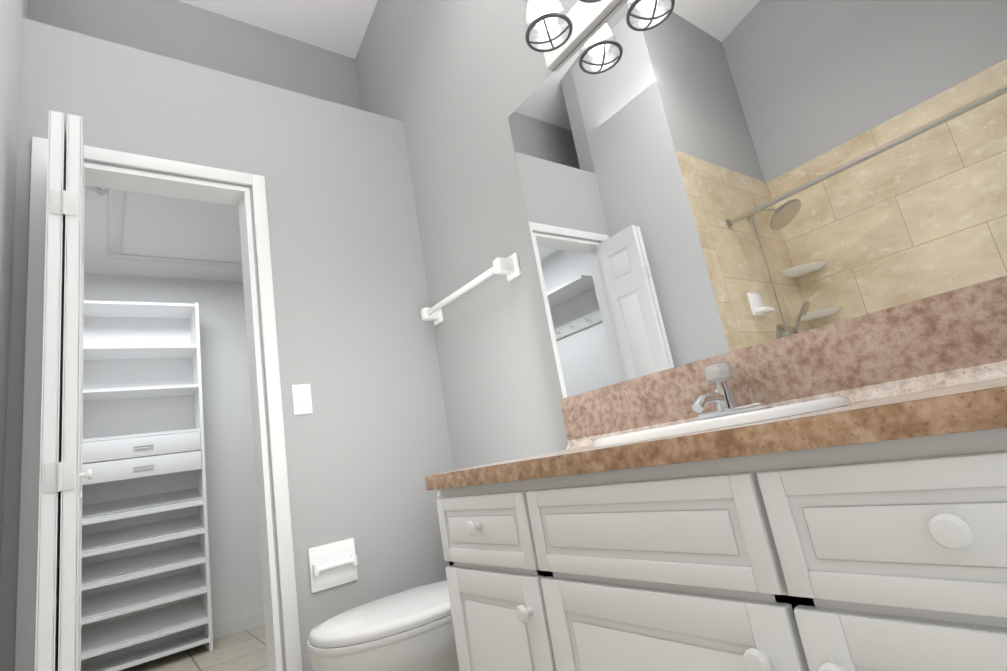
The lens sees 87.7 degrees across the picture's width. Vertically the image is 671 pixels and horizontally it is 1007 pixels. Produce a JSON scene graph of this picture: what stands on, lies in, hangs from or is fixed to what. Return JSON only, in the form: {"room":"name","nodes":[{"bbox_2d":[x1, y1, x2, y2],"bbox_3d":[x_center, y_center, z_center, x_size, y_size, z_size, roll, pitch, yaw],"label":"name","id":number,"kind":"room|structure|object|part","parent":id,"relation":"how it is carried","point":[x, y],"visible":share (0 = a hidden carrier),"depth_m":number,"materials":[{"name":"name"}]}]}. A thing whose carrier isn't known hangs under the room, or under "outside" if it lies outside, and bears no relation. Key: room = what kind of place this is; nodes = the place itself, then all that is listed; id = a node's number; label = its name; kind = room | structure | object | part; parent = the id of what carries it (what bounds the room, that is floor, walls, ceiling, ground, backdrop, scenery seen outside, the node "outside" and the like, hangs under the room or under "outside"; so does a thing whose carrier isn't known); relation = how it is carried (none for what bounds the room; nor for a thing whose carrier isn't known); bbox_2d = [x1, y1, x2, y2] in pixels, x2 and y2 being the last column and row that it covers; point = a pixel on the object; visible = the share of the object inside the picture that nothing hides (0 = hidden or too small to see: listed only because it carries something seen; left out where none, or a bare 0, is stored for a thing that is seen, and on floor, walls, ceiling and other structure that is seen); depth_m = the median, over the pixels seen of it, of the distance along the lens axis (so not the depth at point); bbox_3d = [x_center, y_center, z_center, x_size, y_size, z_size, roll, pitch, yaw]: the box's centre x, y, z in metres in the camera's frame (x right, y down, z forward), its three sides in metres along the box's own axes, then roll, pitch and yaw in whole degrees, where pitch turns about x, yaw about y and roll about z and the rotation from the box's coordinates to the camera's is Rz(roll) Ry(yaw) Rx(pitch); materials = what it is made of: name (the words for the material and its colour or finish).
{"room":"bathroom","nodes":[
{"label":"bathroom","id":0,"kind":"room"},
{"bbox_2d":[0,0,22,572],"bbox_3d":[-1.355,-0.363,1.407,0.002,3.400,0.598,0,-16,-37],"label":"wall","id":1,"kind":"structure","parent":0,"point":[11,14],"depth_m":1.52,"materials":[{"name":"grey paint"}]},
{"bbox_2d":[23,0,26,18],"bbox_3d":[-1.932,-0.778,1.195,1.173,4.300,0.718,0,-16,-37],"label":"wall block","id":2,"kind":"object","parent":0,"point":[25,9],"visible":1,"depth_m":1.91,"materials":[{"name":"grey paint"}]},
{"bbox_2d":[84,187,242,281],"bbox_3d":[-2.000,-0.723,2.976,2.030,0.120,2.110,0,-16,-37],"label":"ceiling","id":3,"kind":"structure","parent":0,"point":[97,260],"depth_m":3.45,"materials":[{"name":"white paint"}]},
{"bbox_2d":[85,185,101,198],"bbox_3d":[-2.068,-0.714,2.613,0.110,0.033,0.110,0,-16,-37],"label":"smoke detector","id":4,"kind":"object","parent":3,"relation":"attached to","point":[92,192],"visible":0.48,"depth_m":2.61,"materials":[{"name":"white paint"}]},
{"bbox_2d":[108,189,241,267],"bbox_3d":[-1.863,-0.637,3.135,0.800,0.022,1.040,0,-16,-37],"label":"attic hatch","id":5,"kind":"structure","parent":3,"relation":"attached to","point":[150,227],"depth_m":3.12,"materials":[{"name":"white paint"}]},
{"bbox_2d":[84,273,263,624],"bbox_3d":[-2.311,0.780,3.483,1.910,2.440,0.140,0,-16,-37],"label":"wall","id":6,"kind":"structure","parent":0,"point":[235,558],"depth_m":3.66,"materials":[{"name":"white paint"}]},
{"bbox_2d":[212,610,264,639],"bbox_3d":[-2.067,1.890,3.166,1.908,0.085,0.012,0,-16,-37],"label":"baseboard","id":7,"kind":"structure","parent":6,"relation":"attached to","point":[235,625],"depth_m":3.42,"materials":[{"name":"white paint"}]},
{"bbox_2d":[119,624,267,670],"bbox_3d":[-0.576,1.168,0.738,2.770,0.100,6.140,0,-16,-37],"label":"floor","id":8,"kind":"structure","parent":0,"point":[245,650],"depth_m":2.97,"materials":[{"name":"tile"}]},
{"bbox_2d":[81,300,212,670],"bbox_3d":[-2.218,0.850,3.221,0.640,2.158,0.303,0,-16,-37],"label":"shelving unit","id":9,"kind":"object","parent":8,"relation":"on","point":[146,592],"visible":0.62,"depth_m":3.23,"materials":[{"name":"white wood"}]},
{"bbox_3d":[-2.401,-0.167,3.460,0.604,0.018,0.277,0,-16,-37],"label":"shelf","id":10,"kind":"part","parent":9,"relation":"part of","materials":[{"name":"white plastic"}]},
{"bbox_3d":[-2.352,0.109,3.397,0.604,0.018,0.277,0,-16,-37],"label":"shelf","id":11,"kind":"part","parent":9,"relation":"part of","materials":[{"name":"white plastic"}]},
{"bbox_3d":[-2.308,0.364,3.338,0.604,0.018,0.277,0,-16,-37],"label":"shelf","id":12,"kind":"part","parent":9,"relation":"part of","materials":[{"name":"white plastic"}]},
{"bbox_3d":[-2.169,0.670,3.157,0.600,0.116,0.018,0,-16,-37],"label":"drawer","id":13,"kind":"part","parent":9,"relation":"part of","materials":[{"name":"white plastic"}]},
{"bbox_3d":[-2.148,0.786,3.131,0.600,0.114,0.018,0,-16,-37],"label":"drawer","id":14,"kind":"part","parent":9,"relation":"part of","materials":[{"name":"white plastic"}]},
{"bbox_3d":[-2.157,0.664,3.142,0.100,0.008,0.008,0,-16,-37],"label":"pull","id":15,"kind":"part","parent":9,"relation":"part of","materials":[{"name":"silver metal"}]},
{"bbox_3d":[-2.137,0.781,3.115,0.100,0.008,0.008,0,-16,-37],"label":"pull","id":16,"kind":"part","parent":9,"relation":"part of","materials":[{"name":"silver metal"}]},
{"bbox_3d":[-2.050,1.831,3.003,0.604,0.018,0.277,0,-16,-37],"label":"shelf","id":17,"kind":"part","parent":9,"relation":"part of","materials":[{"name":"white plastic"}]},
{"bbox_2d":[307,492,458,670],"bbox_3d":[-0.216,0.889,1.664,0.777,0.722,0.470,0,-16,-37],"label":"toilet","id":18,"kind":"object","parent":8,"relation":"on","point":[412,629],"visible":0.25,"depth_m":1.44,"materials":[{"name":"white ceramic"}]},
{"bbox_3d":[-0.292,0.862,1.617,0.600,0.018,0.380,0,-16,-37],"label":"seat","id":19,"kind":"part","parent":18,"relation":"part of","materials":[{"name":"white ceramic"}]},
{"bbox_3d":[-0.293,0.838,1.624,0.594,0.028,0.378,0,-16,-37],"label":"lid","id":20,"kind":"part","parent":18,"relation":"part of","materials":[{"name":"white ceramic"}]},
{"bbox_3d":[-0.236,1.054,1.589,0.645,0.380,0.372,0,-16,-37],"label":"bowl","id":21,"kind":"part","parent":18,"relation":"part of","materials":[{"name":"white ceramic"}]},
{"bbox_2d":[426,412,1006,670],"bbox_3d":[0.484,0.579,0.928,0.572,0.758,1.379,0,-16,-37],"label":"bathroom vanity","id":22,"kind":"object","parent":8,"relation":"on","point":[832,497],"depth_m":0.71,"materials":[{"name":"white wood"}]},
{"bbox_3d":[-0.153,0.497,1.343,0.006,0.154,0.032,0,-16,-37],"label":"drawer","id":23,"kind":"part","parent":22,"relation":"part of","materials":[{"name":"white wood"}]},
{"bbox_3d":[-0.088,0.822,1.259,0.006,0.500,0.055,0,-16,-37],"label":"door","id":24,"kind":"part","parent":22,"relation":"part of","materials":[{"name":"white wood"}]},
{"bbox_3d":[-0.070,0.442,1.205,0.030,0.035,0.035,0,-16,-37],"label":"knob","id":25,"kind":"part","parent":22,"relation":"part of","materials":[{"name":"white ceramic"}]},
{"bbox_3d":[-0.065,0.391,1.228,0.006,0.032,0.308,0,-16,-37],"label":"drawer","id":26,"kind":"part","parent":22,"relation":"part of","materials":[{"name":"white wood"}]},
{"bbox_3d":[-0.054,0.450,1.215,0.005,0.062,0.278,0,-16,-37],"label":"drawer","id":27,"kind":"part","parent":22,"relation":"part of","materials":[{"name":"white wood"}]},
{"bbox_3d":[-0.044,0.508,1.201,0.006,0.032,0.308,0,-16,-37],"label":"drawer","id":28,"kind":"part","parent":22,"relation":"part of","materials":[{"name":"white wood"}]},
{"bbox_3d":[-0.047,0.450,1.220,0.013,0.154,0.370,0,-16,-37],"label":"drawer","id":29,"kind":"part","parent":22,"relation":"part of","materials":[{"name":"white wood"}]},
{"bbox_3d":[-0.034,0.565,1.188,0.006,0.055,0.262,0,-16,-37],"label":"door","id":30,"kind":"part","parent":22,"relation":"part of","materials":[{"name":"white wood"}]},
{"bbox_3d":[0.004,0.778,1.139,0.005,0.362,0.232,0,-16,-37],"label":"door","id":31,"kind":"part","parent":22,"relation":"part of","materials":[{"name":"white wood"}]},
{"bbox_3d":[0.011,0.778,1.145,0.013,0.500,0.370,0,-16,-37],"label":"door","id":32,"kind":"part","parent":22,"relation":"part of","materials":[{"name":"white wood"}]},
{"bbox_3d":[0.042,0.561,1.058,0.030,0.035,0.035,0,-16,-37],"label":"knob","id":33,"kind":"part","parent":22,"relation":"part of","materials":[{"name":"white"}]},
{"bbox_3d":[0.044,0.403,1.085,0.006,0.154,0.032,0,-16,-37],"label":"drawer","id":34,"kind":"part","parent":22,"relation":"part of","materials":[{"name":"white wood"}]},
{"bbox_3d":[0.069,0.391,1.053,0.006,0.154,0.032,0,-16,-37],"label":"drawer","id":35,"kind":"part","parent":22,"relation":"part of","materials":[{"name":"white wood"}]},
{"bbox_3d":[0.095,0.735,1.019,0.006,0.500,0.055,0,-16,-37],"label":"door","id":36,"kind":"part","parent":22,"relation":"part of","materials":[{"name":"white wood"}]},
{"bbox_3d":[0.133,0.717,0.969,0.006,0.500,0.055,0,-16,-37],"label":"door","id":37,"kind":"part","parent":22,"relation":"part of","materials":[{"name":"white wood"}]},
{"bbox_3d":[0.192,0.269,0.892,0.006,0.032,0.428,0,-16,-37],"label":"drawer","id":38,"kind":"part","parent":22,"relation":"part of","materials":[{"name":"white wood"}]},
{"bbox_3d":[0.203,0.328,0.879,0.005,0.062,0.398,0,-16,-37],"label":"drawer","id":39,"kind":"part","parent":22,"relation":"part of","materials":[{"name":"white wood"}]},
{"bbox_3d":[0.213,0.387,0.865,0.006,0.032,0.428,0,-16,-37],"label":"drawer","id":40,"kind":"part","parent":22,"relation":"part of","materials":[{"name":"white wood"}]},
{"bbox_3d":[0.210,0.328,0.884,0.013,0.154,0.490,0,-16,-37],"label":"drawer","id":41,"kind":"part","parent":22,"relation":"part of","materials":[{"name":"white wood"}]},
{"bbox_3d":[0.223,0.443,0.852,0.006,0.055,0.382,0,-16,-37],"label":"door","id":42,"kind":"part","parent":22,"relation":"part of","materials":[{"name":"white wood"}]},
{"bbox_3d":[0.261,0.656,0.804,0.005,0.362,0.352,0,-16,-37],"label":"door","id":43,"kind":"part","parent":22,"relation":"part of","materials":[{"name":"white wood"}]},
{"bbox_2d":[425,376,1006,483],"bbox_3d":[0.420,0.199,1.026,0.553,0.038,1.392,0,-16,-37],"label":"countertop","id":44,"kind":"structure","parent":22,"relation":"on","point":[978,397],"depth_m":0.69,"materials":[{"name":"brown stone"}]},
{"bbox_2d":[545,384,892,455],"bbox_3d":[0.424,0.254,1.042,0.420,0.174,0.510,0,-16,-37],"label":"sink","id":45,"kind":"object","parent":44,"relation":"in","point":[807,403],"depth_m":0.95,"materials":[{"name":"white ceramic"}]},
{"bbox_2d":[691,362,772,420],"bbox_3d":[0.475,0.119,1.169,0.156,0.123,0.160,0,-16,-37],"label":"faucet","id":46,"kind":"object","parent":44,"relation":"on","point":[724,397],"depth_m":1.18,"materials":[{"name":"silver metal"}]},
{"bbox_3d":[0.242,0.233,0.869,0.020,0.037,1.379,0,-16,-37],"label":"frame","id":47,"kind":"part","parent":22,"relation":"part of","materials":[{"name":"brown"}]},
{"bbox_3d":[0.268,0.656,0.809,0.013,0.500,0.490,0,-16,-37],"label":"door","id":48,"kind":"part","parent":22,"relation":"part of","materials":[{"name":"white wood"}]},
{"bbox_3d":[0.336,0.264,0.704,0.006,0.154,0.032,0,-16,-37],"label":"drawer","id":49,"kind":"part","parent":22,"relation":"part of","materials":[{"name":"white wood"}]},
{"bbox_3d":[0.331,0.423,0.680,0.030,0.035,0.035,0,-16,-37],"label":"knob","id":50,"kind":"part","parent":22,"relation":"part of","materials":[{"name":"white ceramic"}]},
{"bbox_3d":[0.361,0.253,0.672,0.006,0.154,0.032,0,-16,-37],"label":"drawer","id":51,"kind":"part","parent":22,"relation":"part of","materials":[{"name":"white wood"}]},
{"bbox_3d":[0.387,0.596,0.637,0.006,0.500,0.055,0,-16,-37],"label":"door","id":52,"kind":"part","parent":22,"relation":"part of","materials":[{"name":"white wood"}]},
{"bbox_3d":[0.387,0.397,0.608,0.030,0.035,0.035,0,-16,-37],"label":"knob","id":53,"kind":"part","parent":22,"relation":"part of","materials":[{"name":"white ceramic"}]},
{"bbox_3d":[0.475,0.202,0.537,0.013,0.154,0.400,0,-16,-37],"label":"drawer","id":54,"kind":"part","parent":22,"relation":"part of","materials":[{"name":"white wood"}]},
{"bbox_3d":[0.458,0.143,0.544,0.006,0.032,0.338,0,-16,-37],"label":"drawer","id":55,"kind":"part","parent":22,"relation":"part of","materials":[{"name":"white wood"}]},
{"bbox_3d":[0.425,0.578,0.588,0.006,0.500,0.055,0,-16,-37],"label":"door","id":56,"kind":"part","parent":22,"relation":"part of","materials":[{"name":"white wood"}]},
{"bbox_3d":[0.533,0.530,0.462,0.013,0.500,0.400,0,-16,-37],"label":"door","id":57,"kind":"part","parent":22,"relation":"part of","materials":[{"name":"white wood"}]},
{"bbox_3d":[0.469,0.202,0.532,0.005,0.062,0.308,0,-16,-37],"label":"drawer","id":58,"kind":"part","parent":22,"relation":"part of","materials":[{"name":"white wood"}]},
{"bbox_3d":[0.478,0.260,0.518,0.006,0.032,0.338,0,-16,-37],"label":"drawer","id":59,"kind":"part","parent":22,"relation":"part of","materials":[{"name":"white wood"}]},
{"bbox_3d":[0.488,0.317,0.505,0.006,0.055,0.292,0,-16,-37],"label":"door","id":60,"kind":"part","parent":22,"relation":"part of","materials":[{"name":"white wood"}]},
{"bbox_3d":[0.449,0.196,0.526,0.030,0.035,0.035,0,-16,-37],"label":"knob","id":61,"kind":"part","parent":22,"relation":"part of","materials":[{"name":"white ceramic"}]},
{"bbox_2d":[27,0,360,109],"bbox_3d":[-2.013,-1.798,2.499,2.630,1.740,0.120,0,-16,-37],"label":"wall","id":62,"kind":"structure","parent":0,"point":[182,31],"depth_m":2.70,"materials":[{"name":"grey paint"}]},
{"bbox_2d":[0,18,453,670],"bbox_3d":[-0.915,0.140,2.031,1.457,2.560,0.120,0,-16,-37],"label":"wall","id":63,"kind":"structure","parent":0,"point":[368,448],"depth_m":2.12,"materials":[{"name":"grey paint"}]},
{"bbox_2d":[36,111,77,670],"bbox_3d":[-1.212,0.339,1.439,0.064,1.993,0.291,0,-16,-37],"label":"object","id":64,"kind":"object","parent":63,"relation":"attached to","point":[45,637],"depth_m":1.35,"materials":[{"name":"white paint"}]},
{"bbox_2d":[35,110,50,670],"bbox_3d":[-1.174,0.308,1.335,0.004,1.993,0.062,0,-16,-37],"label":"stile","id":65,"kind":"structure","parent":64,"relation":"attached to","point":[39,528],"depth_m":1.33,"materials":[{"name":"white paint"}]},
{"bbox_2d":[56,554,59,670],"bbox_3d":[-1.126,0.846,1.323,0.002,0.558,0.127,0,-16,-37],"label":"bifold leaf","id":66,"kind":"object","parent":64,"relation":"attached to","point":[58,610],"visible":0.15,"depth_m":1.34,"materials":[{"name":"white paint"}]},
{"bbox_2d":[56,462,61,491],"bbox_3d":[-1.114,0.354,1.315,0.010,0.072,0.011,0,-16,-37],"label":"pin","id":67,"kind":"object","parent":64,"relation":"attached to","point":[59,477],"visible":1,"depth_m":1.31,"materials":[{"name":"white paint"}]},
{"bbox_2d":[52,113,65,670],"bbox_3d":[-1.149,0.308,1.353,0.004,1.993,0.062,0,-16,-37],"label":"stile","id":68,"kind":"structure","parent":64,"relation":"attached to","point":[58,432],"depth_m":1.36,"materials":[{"name":"white paint"}]},
{"bbox_3d":[-1.116,0.355,1.318,0.058,0.072,0.003,0,-16,-37],"label":"closet bifold hinge","id":69,"kind":"part","parent":64,"relation":"part of","materials":[{"name":"white metal"}]},
{"bbox_2d":[58,499,60,546],"bbox_3d":[-1.187,0.501,1.402,0.004,0.120,0.163,0,-16,-37],"label":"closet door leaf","id":70,"kind":"structure","parent":64,"relation":"attached to","point":[59,519],"depth_m":1.36,"materials":[{"name":"white paint"}]},
{"bbox_2d":[60,251,64,492],"bbox_3d":[-1.258,0.098,1.494,0.002,0.680,0.127,0,-16,-37],"label":"panel","id":71,"kind":"object","parent":64,"relation":"attached to","point":[62,360],"visible":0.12,"depth_m":1.48,"materials":[{"name":"white paint"}]},
{"bbox_3d":[-1.245,-0.375,1.486,0.058,0.072,0.003,0,-16,-37],"label":"closet bifold hinge","id":72,"kind":"part","parent":64,"relation":"part of","materials":[{"name":"white metal"}]},
{"bbox_2d":[62,190,66,214],"bbox_3d":[-1.242,-0.376,1.482,0.010,0.072,0.011,0,-16,-37],"label":"pin","id":73,"kind":"object","parent":64,"relation":"attached to","point":[64,200],"visible":1,"depth_m":1.48,"materials":[{"name":"white paint"}]},
{"bbox_2d":[64,215,64,256],"bbox_3d":[-1.327,-0.296,1.585,0.004,0.100,0.163,0,-16,-37],"label":"closet door leaf","id":74,"kind":"structure","parent":64,"relation":"attached to","point":[64,235],"depth_m":1.55,"materials":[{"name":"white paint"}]},
{"bbox_2d":[65,133,66,171],"bbox_3d":[-1.374,-0.565,1.646,0.004,0.110,0.163,0,-16,-37],"label":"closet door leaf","id":75,"kind":"structure","parent":64,"relation":"attached to","point":[65,149],"depth_m":1.59,"materials":[{"name":"white paint"}]},
{"bbox_2d":[60,114,80,670],"bbox_3d":[-1.195,0.340,1.455,0.029,1.993,0.287,0,-16,-37],"label":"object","id":76,"kind":"object","parent":63,"relation":"attached to","point":[68,582],"visible":0.78,"depth_m":1.37,"materials":[{"name":"white paint"}]},
{"bbox_2d":[58,114,68,670],"bbox_3d":[-1.141,0.308,1.359,0.004,1.993,0.062,0,-16,-37],"label":"stile","id":77,"kind":"structure","parent":76,"relation":"attached to","point":[60,586],"depth_m":1.36,"materials":[{"name":"white paint"}]},
{"bbox_2d":[75,116,82,670],"bbox_3d":[-1.117,0.308,1.378,0.004,1.993,0.062,0,-16,-37],"label":"stile","id":78,"kind":"structure","parent":76,"relation":"attached to","point":[78,432],"depth_m":1.38,"materials":[{"name":"white paint"}]},
{"bbox_2d":[78,550,80,670],"bbox_3d":[-1.093,0.846,1.348,0.002,0.558,0.127,0,-16,-37],"label":"bifold leaf","id":79,"kind":"object","parent":76,"relation":"attached to","point":[79,615],"visible":0.54,"depth_m":1.39,"materials":[{"name":"white paint"}]},
{"bbox_2d":[79,497,81,542],"bbox_3d":[-1.154,0.501,1.427,0.004,0.120,0.163,0,-16,-37],"label":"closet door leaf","id":80,"kind":"structure","parent":76,"relation":"attached to","point":[80,520],"depth_m":1.43,"materials":[{"name":"white paint"}]},
{"bbox_2d":[80,263,82,490],"bbox_3d":[-1.225,0.098,1.519,0.002,0.680,0.127,0,-16,-37],"label":"panel","id":81,"kind":"object","parent":76,"relation":"attached to","point":[81,373],"visible":0.48,"depth_m":1.53,"materials":[{"name":"white paint"}]},
{"bbox_2d":[80,161,84,670],"bbox_3d":[-1.248,0.371,1.550,0.004,1.993,0.062,0,-16,-37],"label":"closet door leaf","id":82,"kind":"structure","parent":76,"relation":"attached to","point":[82,426],"depth_m":1.57,"materials":[{"name":"white paint"}]},
{"bbox_2d":[82,173,83,217],"bbox_3d":[-1.317,-0.428,1.640,0.002,0.135,0.127,0,-16,-37],"label":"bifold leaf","id":83,"kind":"object","parent":76,"relation":"attached to","point":[82,195],"visible":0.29,"depth_m":1.61,"materials":[{"name":"white paint"}]},
{"bbox_2d":[82,218,83,262],"bbox_3d":[-1.294,-0.296,1.610,0.004,0.100,0.163,0,-16,-37],"label":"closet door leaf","id":84,"kind":"structure","parent":76,"relation":"attached to","point":[82,242],"depth_m":1.59,"materials":[{"name":"white paint"}]},
{"bbox_2d":[83,141,83,185],"bbox_3d":[-1.341,-0.565,1.671,0.004,0.110,0.163,0,-16,-37],"label":"closet door leaf","id":85,"kind":"structure","parent":76,"relation":"attached to","point":[83,163],"depth_m":1.67,"materials":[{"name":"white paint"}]},
{"bbox_2d":[80,469,93,478],"bbox_3d":[-1.096,0.366,1.379,0.030,0.026,0.025,0,-16,-37],"label":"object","id":86,"kind":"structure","parent":76,"relation":"attached to","point":[88,474],"depth_m":1.37,"materials":[{"name":"white paint"}]},
{"bbox_2d":[14,137,302,670],"bbox_3d":[-1.137,0.364,1.773,0.718,2.090,0.141,0,-16,-37],"label":"door frame","id":87,"kind":"structure","parent":63,"relation":"attached to","point":[108,177],"depth_m":1.85,"materials":[{"name":"white paint"}]},
{"bbox_2d":[291,384,312,414],"bbox_3d":[-0.773,0.244,2.015,0.070,0.116,0.012,0,-16,-37],"label":"switch plate","id":88,"kind":"object","parent":63,"relation":"attached to","point":[302,399],"visible":1,"depth_m":2.01,"materials":[{"name":"white plastic"}]},
{"bbox_2d":[308,538,357,592],"bbox_3d":[-0.612,0.833,1.904,0.170,0.150,0.042,0,-16,-37],"label":"toilet paper holder","id":89,"kind":"object","parent":63,"relation":"attached to","point":[334,564],"visible":1,"depth_m":1.90,"materials":[{"name":"white ceramic"}]},
{"bbox_2d":[178,0,377,58],"bbox_3d":[-0.773,-2.868,0.893,2.890,1.229,4.610,0,-16,-37],"label":"ceiling","id":90,"kind":"structure","parent":0,"point":[338,26],"depth_m":2.93,"materials":[{"name":"white paint"}]},
{"bbox_2d":[355,0,623,470],"bbox_3d":[0.089,-0.946,2.014,0.120,4.300,6.140,0,-16,-37],"label":"wall","id":91,"kind":"structure","parent":0,"point":[452,85],"depth_m":2.19,"materials":[{"name":"grey paint"}]},
{"bbox_2d":[420,253,520,325],"bbox_3d":[-0.164,-0.177,2.177,0.084,0.090,0.656,0,-16,-37],"label":"towel rail","id":92,"kind":"object","parent":91,"relation":"attached to","point":[509,266],"visible":1,"depth_m":2.04,"materials":[{"name":"white ceramic"}]},
{"bbox_2d":[525,0,621,69],"bbox_3d":[0.327,-1.142,1.439,0.200,0.289,0.875,0,-16,-37],"label":"sconce","id":93,"kind":"object","parent":91,"relation":"attached to","point":[556,35],"visible":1,"depth_m":1.64,"materials":[{"name":"white glass"}]},
{"bbox_3d":[0.126,-1.039,1.662,0.133,0.201,0.133,0,-16,-37],"label":"lamp shade","id":94,"kind":"part","parent":93,"relation":"part of","materials":[{"name":"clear glass"}]},
{"bbox_3d":[0.249,-1.097,1.501,0.133,0.201,0.133,0,-16,-37],"label":"lamp shade","id":95,"kind":"part","parent":93,"relation":"part of","materials":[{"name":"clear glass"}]},
{"bbox_2d":[508,0,1006,397],"bbox_3d":[0.515,-0.503,1.354,0.006,1.086,1.385,0,-16,-37],"label":"mirror","id":96,"kind":"object","parent":91,"relation":"attached to","point":[702,179],"visible":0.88,"depth_m":1.24,"materials":[{"name":"clear glass"}]},
{"bbox_2d":[559,276,1006,449],"bbox_3d":[0.615,0.100,1.210,0.020,0.166,1.391,0,-16,-37],"label":"backsplash","id":97,"kind":"structure","parent":91,"relation":"attached to","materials":[{"name":"brown stone"}]}
]}

